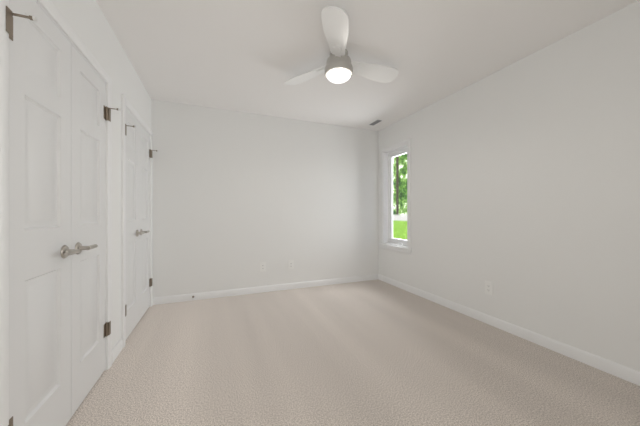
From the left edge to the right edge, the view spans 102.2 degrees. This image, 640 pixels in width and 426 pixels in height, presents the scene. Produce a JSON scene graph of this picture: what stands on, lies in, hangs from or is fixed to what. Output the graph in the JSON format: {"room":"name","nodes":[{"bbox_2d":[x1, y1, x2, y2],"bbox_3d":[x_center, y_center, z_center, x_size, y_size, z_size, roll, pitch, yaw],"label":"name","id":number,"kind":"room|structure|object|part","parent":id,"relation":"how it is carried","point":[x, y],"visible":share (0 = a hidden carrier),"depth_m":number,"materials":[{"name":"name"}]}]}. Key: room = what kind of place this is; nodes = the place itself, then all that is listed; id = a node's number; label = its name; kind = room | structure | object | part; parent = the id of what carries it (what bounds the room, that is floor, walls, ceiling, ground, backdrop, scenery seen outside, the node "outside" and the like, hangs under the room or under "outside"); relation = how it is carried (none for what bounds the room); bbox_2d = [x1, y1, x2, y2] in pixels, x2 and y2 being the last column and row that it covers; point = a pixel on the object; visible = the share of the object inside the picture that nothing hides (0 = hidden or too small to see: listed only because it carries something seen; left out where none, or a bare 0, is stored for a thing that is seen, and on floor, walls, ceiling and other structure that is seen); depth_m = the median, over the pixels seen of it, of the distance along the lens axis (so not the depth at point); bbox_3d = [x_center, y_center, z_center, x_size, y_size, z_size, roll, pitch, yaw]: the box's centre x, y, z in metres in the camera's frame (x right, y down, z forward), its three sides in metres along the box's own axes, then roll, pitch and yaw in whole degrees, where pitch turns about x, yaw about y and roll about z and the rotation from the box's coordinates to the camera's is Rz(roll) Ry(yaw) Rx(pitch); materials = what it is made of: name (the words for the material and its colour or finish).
{"room":"empty bedroom","nodes":[
{"label":"empty bedroom","id":0,"kind":"room"},
{"bbox_2d":[51,0,150,348],"bbox_3d":[-1.335,-0.130,1.262,0.120,2.440,3.841,0,0,-22],"label":"wall","id":1,"kind":"structure","parent":0,"point":[86,20],"depth_m":1.95,"materials":[{"name":"white paint"}]},
{"bbox_2d":[6,0,79,425],"bbox_3d":[-1.195,0.091,1.142,0.120,1.973,0.490,0,0,-22],"label":"closet door","id":2,"kind":"structure","parent":1,"relation":"in","point":[41,251],"depth_m":1.12,"materials":[{"name":"white paint"}]},
{"bbox_2d":[0,0,111,425],"bbox_3d":[-1.358,0.065,1.342,0.138,2.051,1.044,0,0,-22],"label":"door frame","id":3,"kind":"structure","parent":1,"relation":"attached to","point":[55,14],"depth_m":0.92,"materials":[{"name":"white paint"}]},
{"bbox_2d":[71,43,120,416],"bbox_3d":[-1.380,0.091,1.599,0.120,1.973,0.490,0,0,-22],"label":"closet door","id":4,"kind":"structure","parent":1,"relation":"in","point":[90,115],"depth_m":1.53,"materials":[{"name":"white paint"}]},
{"bbox_2d":[112,339,122,363],"bbox_3d":[-1.548,1.048,1.967,0.014,0.085,0.224,0,0,-22],"label":"baseboard","id":5,"kind":"structure","parent":1,"relation":"attached to","point":[117,349],"depth_m":1.97,"materials":[{"name":"white paint"}]},
{"bbox_2d":[125,108,143,338],"bbox_3d":[-1.683,0.091,2.349,0.120,1.973,0.490,0,0,-22],"label":"closet door","id":6,"kind":"structure","parent":1,"relation":"in","point":[132,222],"depth_m":2.37,"materials":[{"name":"white paint"}]},
{"bbox_2d":[121,94,152,347],"bbox_3d":[-1.790,0.065,2.572,0.018,2.051,1.044,0,0,-22],"label":"door frame","id":7,"kind":"structure","parent":1,"relation":"attached to","point":[125,102],"depth_m":2.10,"materials":[{"name":"white paint"}]},
{"bbox_2d":[139,124,157,320],"bbox_3d":[-1.868,0.091,2.806,0.120,1.973,0.490,0,0,-22],"label":"closet door","id":8,"kind":"structure","parent":1,"relation":"in","point":[145,156],"depth_m":2.78,"materials":[{"name":"white paint"}]},
{"bbox_3d":[-1.901,0.091,2.774,0.035,1.973,0.454,0,0,-22],"label":"panel","id":9,"kind":"part","parent":8,"relation":"part of","materials":[{"name":"white paint"}]},
{"bbox_2d":[151,99,377,297],"bbox_3d":[-0.871,-0.130,3.586,4.225,2.440,0.120,0,0,-22],"label":"wall","id":10,"kind":"structure","parent":0,"point":[239,197],"depth_m":3.52,"materials":[{"name":"white paint"}]},
{"bbox_2d":[260,262,265,271],"bbox_3d":[-0.783,0.743,3.552,0.078,0.124,0.009,0,0,-22],"label":"electrical outlet","id":11,"kind":"object","parent":10,"relation":"attached to","point":[263,267],"visible":1,"depth_m":3.55,"materials":[{"name":"white plastic"}]},
{"bbox_2d":[153,274,377,304],"bbox_3d":[-0.516,1.048,3.657,3.195,0.085,0.014,0,0,-22],"label":"baseboard","id":12,"kind":"structure","parent":10,"relation":"attached to","point":[209,295],"depth_m":3.51,"materials":[{"name":"white paint"}]},
{"bbox_2d":[288,260,293,268],"bbox_3d":[-0.414,0.743,3.702,0.078,0.124,0.009,0,0,-22],"label":"electrical outlet","id":13,"kind":"object","parent":10,"relation":"attached to","point":[291,264],"visible":1,"depth_m":3.70,"materials":[{"name":"white plastic"}]},
{"bbox_2d":[66,279,639,425],"bbox_3d":[-0.128,1.140,1.750,4.225,0.100,4.081,0,0,-22],"label":"floor","id":14,"kind":"structure","parent":0,"point":[377,352],"depth_m":1.78,"materials":[{"name":"beige carpet"}]},
{"bbox_2d":[96,0,637,130],"bbox_3d":[-0.128,-1.400,1.750,4.225,0.100,4.081,0,0,-22],"label":"ceiling","id":15,"kind":"structure","parent":0,"point":[249,56],"depth_m":2.10,"materials":[{"name":"white paint"}]},
{"bbox_2d":[284,6,398,84],"bbox_3d":[0.274,-1.232,2.226,0.954,0.236,1.069,0,0,-22],"label":"ceiling fan","id":16,"kind":"object","parent":15,"relation":"hanging from","point":[339,68],"visible":1,"depth_m":2.10,"materials":[{"name":"grey plastic"}]},
{"bbox_3d":[0.158,-1.258,2.184,0.240,0.184,0.240,0,0,-22],"label":"motor","id":17,"kind":"part","parent":16,"relation":"part of","materials":[{"name":"grey metal"}]},
{"bbox_3d":[0.158,-1.141,2.184,0.206,0.054,0.206,0,0,-22],"label":"globe","id":18,"kind":"part","parent":16,"relation":"part of","materials":[{"name":"white glass"}]},
{"bbox_2d":[368,119,382,125],"bbox_3d":[0.823,-1.346,3.850,0.110,0.010,0.260,0,0,-22],"label":"ceiling vent","id":19,"kind":"object","parent":15,"relation":"in","point":[375,122],"visible":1,"depth_m":3.84,"materials":[{"name":"white metal"}]},
{"bbox_2d":[378,0,639,371],"bbox_3d":[1.756,-0.130,2.513,0.160,2.440,3.841,0,0,-22],"label":"wall","id":20,"kind":"structure","parent":0,"point":[525,186],"depth_m":2.12,"materials":[{"name":"white paint"}]},
{"bbox_2d":[379,138,411,253],"bbox_3d":[1.172,-0.228,3.893,0.188,1.596,0.718,0,0,-22],"label":"window","id":21,"kind":"structure","parent":20,"relation":"in","point":[408,249],"depth_m":4.09,"materials":[{"name":"clear glass"}]},
{"bbox_3d":[1.190,-0.241,3.900,0.150,1.462,0.578,0,0,-22],"label":"window sash","id":22,"kind":"part","parent":21,"relation":"part of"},
{"bbox_3d":[1.218,-0.241,3.911,0.004,1.282,0.398,0,0,-22],"label":"glass","id":23,"kind":"part","parent":21,"relation":"part of","materials":[{"name":"clear glass"}]},
{"bbox_2d":[485,281,492,295],"bbox_3d":[1.656,0.737,2.537,0.009,0.124,0.078,0,0,-22],"label":"electrical outlet","id":24,"kind":"object","parent":20,"relation":"attached to","point":[489,288],"visible":1,"depth_m":2.53,"materials":[{"name":"white plastic"}]},
{"bbox_2d":[378,274,639,385],"bbox_3d":[1.676,1.048,2.480,0.014,0.085,3.841,0,0,-22],"label":"baseboard","id":25,"kind":"structure","parent":20,"relation":"attached to","point":[628,374],"depth_m":2.15,"materials":[{"name":"white paint"}]},
{"label":"outside","id":26,"kind":"structure","parent":0,"visible":0},
{"bbox_2d":[393,153,406,239],"bbox_3d":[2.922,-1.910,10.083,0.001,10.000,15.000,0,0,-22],"label":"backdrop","id":27,"kind":"structure","parent":26,"point":[401,216],"depth_m":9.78,"materials":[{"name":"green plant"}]}
]}

